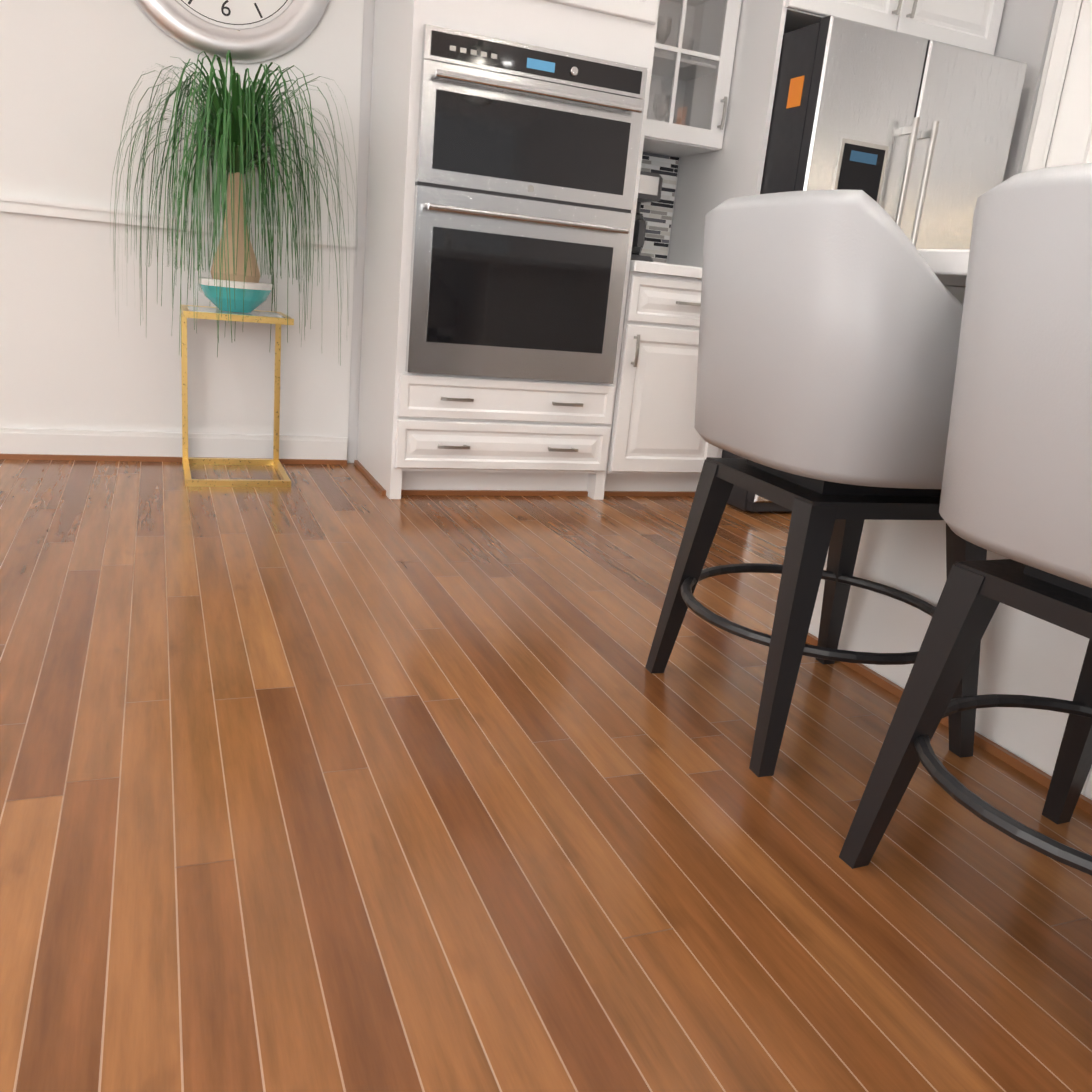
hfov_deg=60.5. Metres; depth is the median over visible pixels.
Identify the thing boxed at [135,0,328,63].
wall clock
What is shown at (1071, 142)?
pantry door
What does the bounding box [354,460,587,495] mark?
trim
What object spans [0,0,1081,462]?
wall
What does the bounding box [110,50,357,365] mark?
palm plant
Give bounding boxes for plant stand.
[181,305,293,486]
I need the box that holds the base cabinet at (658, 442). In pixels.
[604,271,718,490]
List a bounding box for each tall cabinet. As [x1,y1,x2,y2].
[357,0,659,499]
[667,0,1004,457]
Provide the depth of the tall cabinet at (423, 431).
3.38 m
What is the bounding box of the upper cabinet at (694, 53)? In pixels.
[643,0,741,156]
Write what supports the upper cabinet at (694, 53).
attached to the wall at (76, 353)
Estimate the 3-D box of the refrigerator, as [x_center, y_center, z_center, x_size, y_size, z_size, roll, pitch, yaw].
[1.174,-1.089,3.973,0.928,1.775,0.937,-1,17,-22]
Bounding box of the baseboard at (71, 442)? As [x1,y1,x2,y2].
[0,428,346,459]
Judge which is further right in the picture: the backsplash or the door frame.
the door frame
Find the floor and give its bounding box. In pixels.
[0,459,1091,1091]
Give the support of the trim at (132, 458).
attached to the wall at (76, 353)
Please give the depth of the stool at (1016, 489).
1.13 m
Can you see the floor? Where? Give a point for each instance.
(348, 777)
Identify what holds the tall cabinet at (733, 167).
on the floor
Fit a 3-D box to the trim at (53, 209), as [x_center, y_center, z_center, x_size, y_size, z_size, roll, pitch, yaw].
[-2.808,-1.160,2.834,4.445,0.050,0.029,-1,17,-22]
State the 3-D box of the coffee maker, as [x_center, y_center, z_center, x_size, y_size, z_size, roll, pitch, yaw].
[0.328,-1.338,3.821,0.190,0.345,0.300,-1,17,-22]
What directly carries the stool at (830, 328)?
on the floor
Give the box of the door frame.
[1026,0,1081,170]
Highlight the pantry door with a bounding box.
[1045,0,1091,167]
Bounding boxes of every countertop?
[629,260,701,278]
[917,249,969,286]
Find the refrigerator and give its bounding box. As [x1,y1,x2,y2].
[721,15,1026,511]
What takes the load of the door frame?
attached to the wall at (1042, 82)
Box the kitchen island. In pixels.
[806,286,1091,814]
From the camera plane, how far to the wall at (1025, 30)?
3.67 m
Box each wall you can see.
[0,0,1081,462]
[994,0,1057,181]
[1021,0,1062,172]
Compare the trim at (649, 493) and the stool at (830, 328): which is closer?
the stool at (830, 328)
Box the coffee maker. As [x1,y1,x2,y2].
[631,171,662,261]
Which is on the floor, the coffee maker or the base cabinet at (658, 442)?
the base cabinet at (658, 442)
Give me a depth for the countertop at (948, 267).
1.50 m
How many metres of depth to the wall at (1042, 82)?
3.60 m
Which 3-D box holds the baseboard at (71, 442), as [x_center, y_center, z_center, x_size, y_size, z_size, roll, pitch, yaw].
[-2.887,-0.361,3.064,4.445,0.110,0.019,-1,17,-22]
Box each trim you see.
[0,196,354,247]
[0,454,346,464]
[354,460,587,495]
[604,491,695,495]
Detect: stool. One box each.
[645,190,986,776]
[839,163,1091,874]
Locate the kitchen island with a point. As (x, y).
(1022, 653)
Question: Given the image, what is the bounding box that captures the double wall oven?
[405,24,647,382]
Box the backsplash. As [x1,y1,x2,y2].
[640,152,678,263]
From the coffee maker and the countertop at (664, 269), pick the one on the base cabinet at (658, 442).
the countertop at (664, 269)
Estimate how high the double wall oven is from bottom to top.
1.091 m
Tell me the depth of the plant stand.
3.51 m

